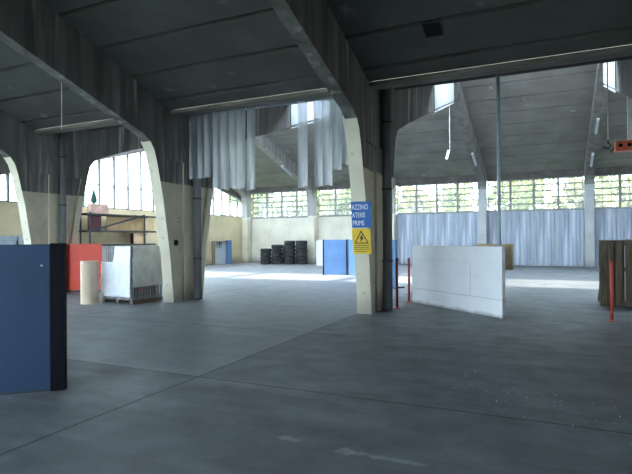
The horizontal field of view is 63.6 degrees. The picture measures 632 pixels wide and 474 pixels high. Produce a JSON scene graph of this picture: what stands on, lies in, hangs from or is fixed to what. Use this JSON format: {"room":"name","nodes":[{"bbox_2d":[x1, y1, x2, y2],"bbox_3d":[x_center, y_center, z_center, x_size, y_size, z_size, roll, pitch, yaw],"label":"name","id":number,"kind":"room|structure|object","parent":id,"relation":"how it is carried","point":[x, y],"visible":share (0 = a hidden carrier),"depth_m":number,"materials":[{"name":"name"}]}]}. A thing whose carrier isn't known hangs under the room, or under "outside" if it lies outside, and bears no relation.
{"room":"warehouse","nodes":[
{"label":"warehouse","id":0,"kind":"room"},
{"bbox_2d":[0,148,241,264],"bbox_3d":[-13.330,-2.729,18.584,0.300,9.000,39.760,-1,0,25],"label":"wall","id":1,"kind":"structure","parent":0,"point":[221,228],"depth_m":26.16,"materials":[{"name":"beige paint"}]},
{"bbox_2d":[0,152,241,216],"bbox_3d":[-9.189,-2.997,27.458,0.120,3.221,19.507,-1,0,25],"label":"window","id":2,"kind":"structure","parent":1,"relation":"in","point":[113,186],"depth_m":26.27,"materials":[{"name":"metal"}]},
{"bbox_2d":[0,262,631,473],"bbox_3d":[-0.881,1.805,12.649,27.804,0.300,40.060,-1,0,25],"label":"floor","id":3,"kind":"structure","parent":0,"point":[145,410],"depth_m":5.47,"materials":[{"name":"concrete"}]},
{"bbox_2d":[0,236,16,244],"bbox_3d":[-12.442,0.859,19.901,0.060,1.820,1.600,-1,0,25],"label":"panel","id":4,"kind":"object","parent":3,"relation":"on","point":[4,240],"visible":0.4,"depth_m":20.28,"materials":[{"name":"paint"}]},
{"bbox_2d":[18,235,23,243],"bbox_3d":[-11.822,0.848,20.881,0.400,1.840,0.560,-1,0,25],"label":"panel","id":5,"kind":"object","parent":3,"relation":"on","point":[20,237],"visible":0.09,"depth_m":20.64,"materials":[{"name":"grey plastic"}]},
{"bbox_2d":[0,243,66,394],"bbox_3d":[-3.962,0.863,5.386,2.482,1.575,0.563,0,0,-16],"label":"partition panel","id":6,"kind":"object","parent":3,"relation":"on","point":[33,277],"visible":1,"depth_m":5.38,"materials":[{"name":"blue paint"}]},
{"bbox_2d":[0,110,142,243],"bbox_3d":[-8.177,-2.394,15.722,0.340,8.230,19.100,-1,0,25],"label":"column","id":7,"kind":"structure","parent":3,"relation":"on","point":[32,159],"depth_m":15.53,"materials":[{"name":"concrete"}]},
{"bbox_2d":[59,132,66,242],"bbox_3d":[-7.859,-0.901,15.828,0.200,5.200,0.195,-1,0,25],"label":"drainpipe","id":8,"kind":"object","parent":7,"relation":"attached to","point":[62,136],"visible":0.63,"depth_m":15.76,"materials":[{"name":"metal"}]},
{"bbox_2d":[34,119,120,134],"bbox_3d":[-6.068,-3.201,14.222,4.821,0.200,0.350,-1,0,25],"label":"beam","id":9,"kind":"structure","parent":7,"relation":"attached to","point":[108,122],"depth_m":14.42,"materials":[{"name":"metal"}]},
{"bbox_2d":[86,125,123,130],"bbox_3d":[-5.699,-3.560,15.027,4.821,0.320,1.920,-1,0,25],"label":"beam","id":10,"kind":"structure","parent":7,"relation":"attached to","point":[108,127],"depth_m":16.43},
{"bbox_2d":[66,244,101,291],"bbox_3d":[-7.281,0.966,16.179,1.111,1.500,0.412,0,0,-2],"label":"panel","id":11,"kind":"object","parent":3,"relation":"on","point":[76,253],"visible":0.55,"depth_m":15.98,"materials":[{"name":"metal"}]},
{"bbox_2d":[80,261,98,304],"bbox_3d":[-5.763,1.150,12.972,0.430,1.085,0.430,-1,0,25],"label":"roll","id":12,"kind":"object","parent":3,"relation":"on","point":[89,270],"visible":1,"depth_m":12.80,"materials":[{"name":"beige paper"}]},
{"bbox_2d":[79,212,156,245],"bbox_3d":[-9.578,0.316,24.939,0.690,2.901,4.350,-1,0,25],"label":"storage rack","id":13,"kind":"object","parent":3,"relation":"on","point":[89,214],"visible":0.69,"depth_m":24.23,"materials":[{"name":"metal"}]},
{"bbox_2d":[87,216,100,229],"bbox_3d":[-10.168,-0.645,23.389,0.200,0.660,0.620,-1,0,25],"label":"box","id":14,"kind":"object","parent":13,"relation":"on","point":[95,220],"visible":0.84,"depth_m":23.27,"materials":[{"name":"cardboard"}]},
{"bbox_2d":[87,203,107,213],"bbox_3d":[-10.117,-1.304,23.630,0.300,0.440,0.980,-1,0,25],"label":"box","id":15,"kind":"object","parent":13,"relation":"on","point":[93,208],"visible":0.89,"depth_m":23.43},
{"bbox_2d":[90,188,96,203],"bbox_3d":[-10.210,-1.935,23.419,0.300,0.820,0.300,-1,0,25],"label":"parasol","id":16,"kind":"object","parent":15,"relation":"on","point":[93,199],"visible":1,"depth_m":23.33,"materials":[{"name":"green fabric"}]},
{"bbox_2d":[106,216,142,230],"bbox_3d":[-9.365,-0.645,25.061,0.030,0.660,2.350,-1,0,25],"label":"board","id":17,"kind":"object","parent":13,"relation":"on","point":[136,224],"visible":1,"depth_m":25.03,"materials":[{"name":"beige wood"}]},
{"bbox_2d":[134,233,145,243],"bbox_3d":[-8.943,0.060,25.912,0.030,0.550,0.850,-1,0,25],"label":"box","id":18,"kind":"object","parent":13,"relation":"on","point":[138,237],"visible":1,"depth_m":25.85,"materials":[{"name":"beige cardboard"}]},
{"bbox_2d":[145,218,153,230],"bbox_3d":[-8.653,-0.645,26.456,0.030,0.660,0.620,-1,0,25],"label":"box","id":19,"kind":"object","parent":13,"relation":"on","point":[149,222],"visible":1,"depth_m":26.45,"materials":[{"name":"beige cardboard"}]},
{"bbox_2d":[100,245,162,303],"bbox_3d":[-4.812,0.951,13.361,1.215,1.472,1.064,-1,0,30],"label":"crate","id":20,"kind":"object","parent":3,"relation":"on","point":[132,274],"visible":0.99,"depth_m":12.98,"materials":[{"name":"white plastic"}]},
{"bbox_2d":[0,0,329,302],"bbox_3d":[-3.522,-2.437,13.566,0.340,8.230,19.100,-1,0,25],"label":"column","id":21,"kind":"structure","parent":3,"relation":"on","point":[31,28],"depth_m":12.62,"materials":[{"name":"concrete"}]},
{"bbox_2d":[192,116,201,298],"bbox_3d":[-3.185,-0.944,13.663,0.240,5.200,0.234,-1,0,25],"label":"drainpipe","id":22,"kind":"object","parent":21,"relation":"attached to","point":[197,242],"visible":0.96,"depth_m":13.57,"materials":[{"name":"metal"}]},
{"bbox_2d":[171,88,330,116],"bbox_3d":[-1.349,-3.244,12.036,4.961,0.200,0.350,-1,0,25],"label":"beam","id":23,"kind":"structure","parent":21,"relation":"attached to","point":[317,93],"depth_m":12.00,"materials":[{"name":"concrete"}]},
{"bbox_3d":[-0.980,-3.604,12.841,4.961,0.320,1.920,-1,0,25],"label":"beam","id":24,"kind":"structure","parent":21,"relation":"attached to","visible":0},
{"bbox_2d":[190,97,332,116],"bbox_3d":[-1.099,-3.399,12.579,4.961,0.370,0.085,-1,0,25],"label":"rail","id":25,"kind":"object","parent":24,"relation":"hanging from","point":[323,98],"visible":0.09,"depth_m":12.61,"materials":[{"name":"metal"}]},
{"bbox_2d":[213,107,254,190],"bbox_3d":[-2.422,-2.210,13.095,2.037,2.105,0.079,-1,0,25],"label":"curtain","id":26,"kind":"object","parent":25,"relation":"hanging from","point":[238,126],"visible":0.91,"depth_m":12.97,"materials":[{"name":"grey plastic"}]},
{"bbox_2d":[297,96,331,187],"bbox_3d":[0.204,-2.229,11.876,1.387,2.115,0.073,-1,0,25],"label":"curtain","id":27,"kind":"object","parent":25,"relation":"hanging from","point":[326,148],"visible":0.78,"depth_m":11.98,"materials":[{"name":"plastic"}]},
{"bbox_2d":[212,240,231,264],"bbox_3d":[-6.079,0.991,32.967,0.460,1.560,1.560,-1,0,25],"label":"booth","id":28,"kind":"object","parent":3,"relation":"on","point":[221,250],"visible":1,"depth_m":33.24,"materials":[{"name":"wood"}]},
{"bbox_2d":[217,165,251,261],"bbox_3d":[-6.955,-2.370,31.412,0.440,8.283,10.400,-1,0,25],"label":"column","id":29,"kind":"structure","parent":3,"relation":"on","point":[245,195],"depth_m":35.59,"materials":[{"name":"concrete"}]},
{"bbox_2d":[260,260,271,263],"bbox_3d":[-3.243,1.625,33.048,0.736,0.250,0.736,-1,0,38],"label":"tyre","id":30,"kind":"object","parent":3,"relation":"on","point":[261,261],"visible":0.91,"depth_m":32.74,"materials":[{"name":"black rubber"}]},
{"bbox_2d":[260,256,271,259],"bbox_3d":[-3.243,1.375,33.059,0.736,0.250,0.736,0,0,6],"label":"tyre","id":31,"kind":"object","parent":30,"relation":"on","point":[261,257],"visible":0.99,"depth_m":32.75,"materials":[{"name":"black rubber"}]},
{"bbox_2d":[260,252,270,255],"bbox_3d":[-3.247,1.125,33.061,0.736,0.250,0.736,0,0,9],"label":"tyre","id":32,"kind":"object","parent":31,"relation":"on","point":[268,253],"visible":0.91,"depth_m":32.75,"materials":[{"name":"black rubber"}]},
{"bbox_2d":[260,248,270,252],"bbox_3d":[-3.248,0.875,33.052,0.736,0.250,0.736,0,0,-25],"label":"tyre","id":33,"kind":"object","parent":32,"relation":"on","point":[265,250],"visible":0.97,"depth_m":32.75,"materials":[{"name":"black rubber"}]},
{"bbox_2d":[271,260,282,263],"bbox_3d":[-2.516,1.619,32.901,0.736,0.250,0.736,0,0,14],"label":"tyre","id":34,"kind":"object","parent":3,"relation":"on","point":[272,261],"visible":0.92,"depth_m":32.60,"materials":[{"name":"black rubber"}]},
{"bbox_2d":[271,256,282,259],"bbox_3d":[-2.516,1.369,32.904,0.736,0.250,0.736,0,0,-15],"label":"tyre","id":35,"kind":"object","parent":34,"relation":"on","point":[272,257],"visible":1,"depth_m":32.61,"materials":[{"name":"black rubber"}]},
{"bbox_2d":[271,252,282,255],"bbox_3d":[-2.516,1.119,32.904,0.736,0.250,0.736,0,0,3],"label":"tyre","id":36,"kind":"object","parent":35,"relation":"on","point":[272,253],"visible":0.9,"depth_m":32.61,"materials":[{"name":"black rubber"}]},
{"bbox_2d":[271,249,282,252],"bbox_3d":[-2.523,0.869,32.903,0.736,0.250,0.736,0,0,-29],"label":"tyre","id":37,"kind":"object","parent":36,"relation":"on","point":[272,250],"visible":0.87,"depth_m":32.60,"materials":[{"name":"black rubber"}]},
{"bbox_2d":[271,245,282,248],"bbox_3d":[-2.520,0.619,32.903,0.736,0.250,0.736,0,0,4],"label":"tyre","id":38,"kind":"object","parent":37,"relation":"on","point":[272,246],"visible":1,"depth_m":32.60,"materials":[{"name":"black rubber"}]},
{"bbox_2d":[250,135,317,262],"bbox_3d":[-2.290,-2.413,29.251,0.440,8.283,10.400,-1,0,25],"label":"column","id":39,"kind":"structure","parent":3,"relation":"on","point":[271,150],"depth_m":32.81,"materials":[{"name":"concrete"}]},
{"bbox_2d":[284,260,295,263],"bbox_3d":[-1.685,1.612,32.736,0.736,0.250,0.736,-1,0,22],"label":"tyre","id":40,"kind":"object","parent":3,"relation":"on","point":[285,261],"visible":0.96,"depth_m":32.43,"materials":[{"name":"black rubber"}]},
{"bbox_2d":[296,260,307,263],"bbox_3d":[-0.906,1.606,32.599,0.736,0.250,0.736,0,0,-6],"label":"tyre","id":41,"kind":"object","parent":3,"relation":"on","point":[297,261],"visible":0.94,"depth_m":32.30,"materials":[{"name":"black rubber"}]},
{"bbox_2d":[296,256,306,259],"bbox_3d":[-0.912,1.356,32.604,0.736,0.250,0.736,0,0,1],"label":"tyre","id":42,"kind":"object","parent":41,"relation":"on","point":[297,257],"visible":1,"depth_m":32.30,"materials":[{"name":"black rubber"}]},
{"bbox_2d":[316,241,322,265],"bbox_3d":[0.324,0.963,30.386,0.650,1.500,0.060,-1,0,25],"label":"board","id":43,"kind":"object","parent":3,"relation":"on","point":[319,244],"visible":0.56,"depth_m":30.41,"materials":[{"name":"paint"}]},
{"bbox_2d":[323,239,346,274],"bbox_3d":[0.848,0.895,22.741,1.085,1.570,0.460,0,0,2],"label":"partition panel","id":44,"kind":"object","parent":3,"relation":"on","point":[334,251],"visible":0.98,"depth_m":22.52,"materials":[{"name":"blue paint"}]},
{"bbox_2d":[347,239,355,274],"bbox_3d":[1.894,0.885,22.068,0.460,1.570,1.154,0,0,-33],"label":"partition panel","id":45,"kind":"object","parent":3,"relation":"on","point":[350,256],"visible":0.41,"depth_m":22.25,"materials":[{"name":"blue paint"}]},
{"bbox_2d":[267,0,453,313],"bbox_3d":[1.261,-2.482,11.350,0.340,8.230,19.100,-1,0,25],"label":"column","id":46,"kind":"structure","parent":3,"relation":"on","point":[312,24],"depth_m":10.46,"materials":[{"name":"concrete"}]},
{"bbox_2d":[351,201,371,227],"bbox_3d":[0.976,-0.478,10.616,0.443,0.564,0.280,-1,0,25],"label":"sign","id":47,"kind":"object","parent":46,"relation":"attached to","point":[361,215],"visible":1,"depth_m":10.52,"materials":[{"name":"blue metal"}]},
{"bbox_2d":[352,229,370,253],"bbox_3d":[0.950,0.091,10.621,0.405,0.526,0.077,-1,0,25],"label":"warning sign","id":48,"kind":"object","parent":46,"relation":"attached to","point":[361,238],"visible":1,"depth_m":10.62,"materials":[{"name":"yellow metal"}]},
{"bbox_2d":[354,245,369,251],"bbox_3d":[0.960,0.236,10.633,0.340,0.137,0.020,-1,0,25],"label":"print","id":49,"kind":"object","parent":48,"relation":"attached to","point":[357,248],"depth_m":10.63},
{"bbox_2d":[381,88,392,308],"bbox_3d":[1.597,-0.989,11.447,0.240,5.200,0.234,-1,0,25],"label":"drainpipe","id":50,"kind":"object","parent":46,"relation":"attached to","point":[386,122],"visible":0.98,"depth_m":11.36,"materials":[{"name":"metal"}]},
{"bbox_2d":[445,106,449,159],"bbox_3d":[5.139,-4.134,19.914,0.187,2.219,0.080,-1,0,25],"label":"pendant","id":51,"kind":"object","parent":46,"relation":"hanging from","point":[448,151],"visible":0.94,"depth_m":19.87,"materials":[{"name":"grey plastic"}]},
{"bbox_2d":[369,44,631,89],"bbox_3d":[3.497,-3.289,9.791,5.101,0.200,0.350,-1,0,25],"label":"beam","id":52,"kind":"structure","parent":46,"relation":"attached to","point":[624,50],"depth_m":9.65,"materials":[{"name":"concrete"}]},
{"bbox_2d":[330,99,396,239],"bbox_3d":[2.592,-2.459,26.989,0.440,8.283,10.400,-1,0,25],"label":"column","id":53,"kind":"structure","parent":3,"relation":"on","point":[335,110],"depth_m":31.09,"materials":[{"name":"concrete"}]},
{"bbox_2d":[98,331,630,444],"bbox_3d":[1.149,1.609,6.724,6.401,0.016,5.305,-1,0,25],"label":"debris","id":54,"kind":"object","parent":3,"relation":"on","point":[246,331],"visible":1,"depth_m":5.14,"materials":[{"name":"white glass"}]},
{"bbox_2d":[393,257,400,308],"bbox_3d":[1.858,1.050,11.701,0.170,1.162,0.170,-1,0,25],"label":"barrier post","id":55,"kind":"object","parent":3,"relation":"on","point":[396,258],"visible":1,"depth_m":11.68,"materials":[{"name":"red metal"}]},
{"bbox_2d":[392,240,404,288],"bbox_3d":[2.324,0.862,16.921,0.460,1.570,1.610,0,0,-29],"label":"partition panel","id":56,"kind":"object","parent":3,"relation":"on","point":[394,242],"visible":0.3,"depth_m":16.17,"materials":[{"name":"blue paint"}]},
{"bbox_2d":[406,258,411,301],"bbox_3d":[2.343,1.075,12.842,0.170,1.112,0.170,-1,0,25],"label":"barrier post","id":57,"kind":"object","parent":3,"relation":"on","point":[408,259],"visible":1,"depth_m":12.82,"materials":[{"name":"red metal"}]},
{"bbox_2d":[412,245,505,318],"bbox_3d":[3.292,0.909,11.532,0.550,1.420,3.001,0,0,-25],"label":"partition panel","id":58,"kind":"object","parent":3,"relation":"on","point":[471,279],"visible":1,"depth_m":11.15,"materials":[{"name":"white concrete"}]},
{"bbox_2d":[452,82,487,243],"bbox_3d":[7.474,-2.504,24.728,0.440,8.283,10.400,-1,0,25],"label":"column","id":59,"kind":"structure","parent":3,"relation":"on","point":[460,108],"depth_m":25.90,"materials":[{"name":"concrete"}]},
{"bbox_2d":[476,244,513,269],"bbox_3d":[4.004,0.886,11.412,0.760,1.455,0.420,-1,0,25],"label":"box","id":60,"kind":"object","parent":3,"relation":"on","point":[509,265],"visible":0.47,"depth_m":11.11,"materials":[{"name":"brown cardboard"}]},
{"bbox_2d":[496,74,500,246],"bbox_3d":[3.825,-1.008,10.658,0.160,5.240,0.160,-1,0,25],"label":"pole","id":61,"kind":"object","parent":3,"relation":"on","point":[497,75],"visible":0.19,"depth_m":10.63,"materials":[{"name":"metal"}]},
{"bbox_2d":[584,63,608,267],"bbox_3d":[12.357,-2.549,22.466,0.440,8.283,10.400,-1,0,25],"label":"column","id":62,"kind":"structure","parent":3,"relation":"on","point":[599,102],"depth_m":25.08,"materials":[{"name":"concrete"}]},
{"bbox_2d":[594,118,599,133],"bbox_3d":[12.046,-4.737,21.839,0.120,0.476,1.218,-1,0,25],"label":"lamp","id":63,"kind":"object","parent":62,"relation":"attached to","point":[597,119],"visible":1,"depth_m":21.77,"materials":[{"name":"grey plastic"}]},
{"bbox_2d":[607,261,616,321],"bbox_3d":[5.614,1.024,9.674,0.170,1.142,0.170,-1,0,25],"label":"barrier post","id":64,"kind":"object","parent":3,"relation":"on","point":[611,263],"visible":1,"depth_m":9.65,"materials":[{"name":"red metal"}]},
{"bbox_2d":[598,240,631,306],"bbox_3d":[7.442,0.830,11.973,1.500,1.520,0.772,-1,0,19],"label":"wooden pallet","id":65,"kind":"object","parent":3,"relation":"on","point":[609,250],"visible":0.92,"depth_m":11.77,"materials":[{"name":"brown wood"}]},
{"bbox_2d":[603,59,631,98],"bbox_3d":[6.170,-2.527,9.076,0.340,8.230,19.100,-1,0,25],"label":"column","id":66,"kind":"structure","parent":3,"relation":"on","point":[619,72],"depth_m":13.76,"materials":[{"name":"concrete"}]},
{"bbox_2d":[610,96,631,152],"bbox_3d":[7.453,-3.279,12.277,0.640,2.420,0.294,-1,0,25],"label":"crane hoist","id":67,"kind":"object","parent":66,"relation":"hanging from","point":[626,145],"visible":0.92,"depth_m":12.20,"materials":[{"name":"orange metal"}]},
{"bbox_2d":[624,238,631,300],"bbox_3d":[8.130,0.806,12.278,1.200,1.560,0.060,-1,0,25],"label":"board","id":68,"kind":"object","parent":3,"relation":"on","point":[624,238],"visible":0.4,"depth_m":12.49,"materials":[{"name":"paint"}]},
{"bbox_2d":[0,0,631,129],"bbox_3d":[-3.184,-4.916,7.812,27.604,3.362,8.940,-1,0,25],"label":"ceiling","id":69,"kind":"structure","parent":0,"point":[185,53],"depth_m":9.77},
{"bbox_2d":[61,83,61,129],"bbox_3d":[-5.713,-3.189,11.440,0.034,1.560,0.024,-1,0,25],"label":"hanging wire","id":70,"kind":"object","parent":69,"relation":"hanging from","point":[61,83],"visible":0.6,"depth_m":11.43,"materials":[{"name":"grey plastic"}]},
{"bbox_2d":[421,18,443,37],"bbox_3d":[2.057,-3.677,8.989,0.340,0.173,0.375,-1,0,25],"label":"ceiling vent","id":71,"kind":"object","parent":69,"relation":"in","point":[431,28],"visible":1,"depth_m":8.96,"materials":[{"name":"metal"}]},
{"bbox_2d":[217,64,631,187],"bbox_3d":[5.024,-5.333,25.539,27.604,3.518,11.310,-1,0,25],"label":"ceiling","id":72,"kind":"structure","parent":0,"point":[545,116],"depth_m":25.20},
{"bbox_2d":[251,213,620,266],"bbox_3d":[7.463,0.101,30.695,27.804,3.120,0.300,-1,0,25],"label":"wall","id":73,"kind":"structure","parent":0,"point":[268,232],"depth_m":34.60,"materials":[{"name":"beige paint"}]},
{"bbox_2d":[253,192,266,217],"bbox_3d":[-3.938,-2.234,35.943,1.163,1.760,0.120,-1,0,25],"label":"window","id":74,"kind":"structure","parent":73,"relation":"in","point":[257,197],"depth_m":35.91,"materials":[{"name":"metal"}]},
{"bbox_2d":[267,192,281,216],"bbox_3d":[-2.883,-2.244,35.455,1.163,1.760,0.120,-1,0,25],"label":"window","id":75,"kind":"structure","parent":73,"relation":"in","point":[268,207],"depth_m":35.50,"materials":[{"name":"metal"}]},
{"bbox_2d":[281,191,296,216],"bbox_3d":[-1.828,-2.253,34.966,1.163,1.760,0.120,-1,0,25],"label":"window","id":76,"kind":"structure","parent":73,"relation":"in","point":[282,196],"depth_m":35.00,"materials":[{"name":"metal"}]},
{"bbox_2d":[296,190,307,216],"bbox_3d":[-0.773,-2.263,34.477,1.163,1.760,0.120,-1,0,25],"label":"window","id":77,"kind":"structure","parent":73,"relation":"in","point":[297,195],"depth_m":34.59,"materials":[{"name":"metal"}]},
{"bbox_2d":[318,189,335,215],"bbox_3d":[0.746,-2.277,33.774,1.225,1.760,0.120,-1,0,25],"label":"window","id":78,"kind":"structure","parent":73,"relation":"in","point":[319,194],"depth_m":33.84,"materials":[{"name":"metal"}]},
{"bbox_2d":[335,188,350,215],"bbox_3d":[1.858,-2.288,33.259,1.225,1.760,0.120,-1,0,25],"label":"window","id":79,"kind":"structure","parent":73,"relation":"in","point":[341,193],"depth_m":33.33,"materials":[{"name":"metal"}]},
{"bbox_2d":[397,214,415,263],"bbox_3d":[5.561,0.127,31.354,1.215,3.020,0.052,-1,0,25],"label":"sheet","id":80,"kind":"object","parent":73,"relation":"attached to","point":[406,224],"visible":0.84,"depth_m":31.39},
{"bbox_2d":[397,185,416,213],"bbox_3d":[5.628,-2.322,31.512,1.225,1.760,0.120,-1,0,25],"label":"window","id":81,"kind":"structure","parent":73,"relation":"in","point":[403,191],"depth_m":31.53,"materials":[{"name":"metal"}]},
{"bbox_2d":[416,184,436,212],"bbox_3d":[6.740,-2.333,30.997,1.225,1.760,0.120,-1,0,25],"label":"window","id":82,"kind":"structure","parent":73,"relation":"in","point":[423,190],"depth_m":31.01,"materials":[{"name":"metal"}]},
{"bbox_2d":[416,214,436,245],"bbox_3d":[6.677,0.117,30.837,1.215,3.020,0.052,-1,0,25],"label":"sheet","id":83,"kind":"object","parent":73,"relation":"attached to","point":[425,223],"visible":0.7,"depth_m":30.81,"materials":[{"name":"grey metal"}]},
{"bbox_2d":[251,207,631,218],"bbox_3d":[7.382,-1.424,30.551,27.204,0.070,0.030,-1,0,25],"label":"trim","id":84,"kind":"structure","parent":73,"relation":"attached to","point":[621,207],"depth_m":30.02,"materials":[{"name":"metal"}]},
{"bbox_2d":[437,183,457,212],"bbox_3d":[7.851,-2.343,30.482,1.225,1.760,0.120,-1,0,25],"label":"window","id":85,"kind":"structure","parent":73,"relation":"in","point":[450,188],"depth_m":30.48,"materials":[{"name":"metal"}]},
{"bbox_2d":[437,213,457,245],"bbox_3d":[7.793,0.107,30.320,1.215,3.020,0.052,-1,0,25],"label":"sheet","id":86,"kind":"object","parent":73,"relation":"attached to","point":[446,222],"visible":0.63,"depth_m":30.29,"materials":[{"name":"grey metal"}]},
{"bbox_2d":[457,182,477,211],"bbox_3d":[8.963,-2.353,29.967,1.225,1.760,0.120,-1,0,25],"label":"window","id":87,"kind":"structure","parent":73,"relation":"in","point":[458,183],"depth_m":29.99,"materials":[{"name":"metal"}]},
{"bbox_2d":[458,213,477,245],"bbox_3d":[8.910,0.096,29.803,1.215,3.020,0.052,-1,0,25],"label":"sheet","id":88,"kind":"object","parent":73,"relation":"attached to","point":[467,222],"visible":0.62,"depth_m":29.83,"materials":[{"name":"grey metal"}]},
{"bbox_2d":[488,212,509,243],"bbox_3d":[10.443,0.082,29.092,1.215,3.020,0.052,-1,0,25],"label":"sheet","id":89,"kind":"object","parent":73,"relation":"attached to","point":[492,216],"visible":0.56,"depth_m":29.14,"materials":[{"name":"grey metal"}]},
{"bbox_2d":[488,180,510,210],"bbox_3d":[10.510,-2.368,29.250,1.225,1.760,0.120,-1,0,25],"label":"window","id":90,"kind":"structure","parent":73,"relation":"in","point":[495,186],"depth_m":29.31,"materials":[{"name":"metal"}]},
{"bbox_2d":[510,179,533,210],"bbox_3d":[11.622,-2.378,28.735,1.225,1.760,0.120,-1,0,25],"label":"window","id":91,"kind":"structure","parent":73,"relation":"in","point":[511,185],"depth_m":28.75,"materials":[{"name":"metal"}]},
{"bbox_2d":[510,211,533,264],"bbox_3d":[11.559,0.072,28.575,1.215,3.020,0.052,-1,0,25],"label":"sheet","id":92,"kind":"object","parent":73,"relation":"attached to","point":[521,222],"visible":0.94,"depth_m":28.55,"materials":[{"name":"grey metal"}]},
{"bbox_2d":[534,177,557,209],"bbox_3d":[12.734,-2.388,28.221,1.225,1.760,0.120,-1,0,25],"label":"window","id":93,"kind":"structure","parent":73,"relation":"in","point":[553,177],"depth_m":28.19,"materials":[{"name":"metal"}]},
{"bbox_2d":[534,210,558,265],"bbox_3d":[12.676,0.062,28.058,1.215,3.020,0.052,-1,0,25],"label":"sheet","id":94,"kind":"object","parent":73,"relation":"attached to","point":[546,247],"visible":1,"depth_m":28.04,"materials":[{"name":"grey metal"}]},
{"bbox_2d":[558,176,583,208],"bbox_3d":[13.845,-2.399,27.706,1.225,1.760,0.120,-1,0,25],"label":"window","id":95,"kind":"structure","parent":73,"relation":"in","point":[574,177],"depth_m":27.69,"materials":[{"name":"metal"}]},
{"bbox_2d":[558,210,583,265],"bbox_3d":[13.792,0.051,27.541,1.215,3.020,0.052,-1,0,25],"label":"sheet","id":96,"kind":"object","parent":73,"relation":"attached to","point":[571,222],"visible":1,"depth_m":27.51,"materials":[{"name":"grey metal"}]},
{"bbox_2d":[594,174,619,207],"bbox_3d":[15.393,-2.413,26.989,1.225,1.760,0.120,-1,0,25],"label":"window","id":97,"kind":"structure","parent":73,"relation":"in","point":[618,180],"depth_m":26.95,"materials":[{"name":"metal"}]},
{"bbox_2d":[594,209,619,265],"bbox_3d":[15.325,0.037,26.831,1.215,3.020,0.052,-1,0,25],"label":"sheet","id":98,"kind":"object","parent":73,"relation":"attached to","point":[606,221],"visible":0.7,"depth_m":26.88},
{"bbox_2d":[620,173,631,207],"bbox_3d":[16.504,-2.423,26.474,1.225,1.760,0.120,-1,0,25],"label":"window","id":99,"kind":"structure","parent":73,"relation":"in","point":[621,193],"depth_m":26.63,"materials":[{"name":"metal"}]},
{"bbox_2d":[620,208,631,239],"bbox_3d":[16.442,0.027,26.314,1.215,3.020,0.052,-1,0,25],"label":"sheet","id":100,"kind":"object","parent":73,"relation":"attached to","point":[626,214],"visible":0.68,"depth_m":26.45,"materials":[{"name":"grey metal"}]},
{"bbox_2d":[251,166,631,193],"bbox_3d":[7.435,-3.579,30.709,27.804,0.720,0.300,-1,0,25],"label":"lintel","id":101,"kind":"object","parent":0,"point":[627,169],"visible":0.33,"depth_m":29.76,"materials":[{"name":"concrete"}]},
{"bbox_3d":[0.446,-4.554,15.641,27.604,1.763,4.400,-1,0,25],"label":"ceiling","id":102,"kind":"structure","parent":0,"visible":0},
{"bbox_2d":[433,61,613,85],"bbox_3d":[6.077,-5.328,15.402,5.101,0.782,0.180,-1,0,25],"label":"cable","id":103,"kind":"object","parent":102,"relation":"attached to","point":[613,61],"visible":0.14,"depth_m":15.39,"materials":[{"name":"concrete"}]},
{"bbox_2d":[603,62,611,148],"bbox_3d":[7.111,-3.315,12.443,0.202,2.362,0.044,-1,0,25],"label":"hook","id":104,"kind":"object","parent":102,"relation":"hanging from","point":[607,62],"visible":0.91,"depth_m":12.43,"materials":[{"name":"grey metal"}]},
{"label":"outside","id":105,"kind":"structure","parent":0,"visible":0},
{"bbox_3d":[1.165,2.138,22.910,130.000,0.280,140.000,-1,0,25],"label":"ground","id":106,"kind":"structure","parent":105,"visible":0},
{"bbox_2d":[218,192,306,216],"bbox_3d":[-4.519,-1.340,43.831,8.756,6.931,4.653,0,0,1],"label":"tree","id":107,"kind":"object","parent":106,"relation":"on","point":[225,212],"visible":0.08,"depth_m":43.54,"materials":[{"name":"green plant"}]},
{"bbox_2d":[251,192,331,217],"bbox_3d":[-2.069,-1.512,42.609,8.308,7.230,5.058,0,0,11],"label":"tree","id":108,"kind":"object","parent":106,"relation":"on","point":[300,198],"visible":0.14,"depth_m":41.33,"materials":[{"name":"green plant"}]},
{"bbox_2d":[302,190,350,214],"bbox_3d":[1.387,-1.289,42.659,5.176,7.334,6.512,-1,0,35],"label":"tree","id":109,"kind":"object","parent":106,"relation":"on","point":[333,192],"visible":0.06,"depth_m":41.95,"materials":[{"name":"green plant"}]},
{"bbox_2d":[320,189,350,214],"bbox_3d":[3.151,-1.409,40.859,4.653,6.931,8.756,0,0,-44],"label":"tree","id":110,"kind":"object","parent":106,"relation":"on","point":[344,196],"visible":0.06,"depth_m":40.87,"materials":[{"name":"green plant"}]},
{"bbox_2d":[396,186,447,212],"bbox_3d":[7.883,-1.598,39.740,5.031,7.230,8.284,0,0,-42],"label":"tree","id":111,"kind":"object","parent":106,"relation":"on","point":[413,193],"visible":0.12,"depth_m":38.13,"materials":[{"name":"green plant"}]},
{"bbox_2d":[435,183,496,211],"bbox_3d":[10.861,-1.376,38.476,5.177,7.334,6.512,0,0,-36],"label":"tree","id":112,"kind":"object","parent":106,"relation":"on","point":[453,191],"visible":0.16,"depth_m":37.54,"materials":[{"name":"green plant"}]},
{"bbox_2d":[489,179,546,209],"bbox_3d":[13.805,-1.512,34.527,4.653,6.931,8.756,0,0,11],"label":"tree","id":113,"kind":"object","parent":106,"relation":"on","point":[521,182],"visible":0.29,"depth_m":32.74,"materials":[{"name":"green plant"}]},
{"bbox_2d":[531,177,626,208],"bbox_3d":[17.863,-1.692,34.687,5.031,7.230,8.284,0,0,-37],"label":"tree","id":114,"kind":"object","parent":106,"relation":"on","point":[571,186],"visible":0.16,"depth_m":33.41,"materials":[{"name":"green plant"}]},
{"bbox_2d":[595,175,631,206],"bbox_3d":[20.306,-1.467,33.151,6.512,7.334,5.177,0,0,14],"label":"tree","id":115,"kind":"object","parent":106,"relation":"on","point":[600,178],"visible":0.19,"depth_m":33.16,"materials":[{"name":"green plant"}]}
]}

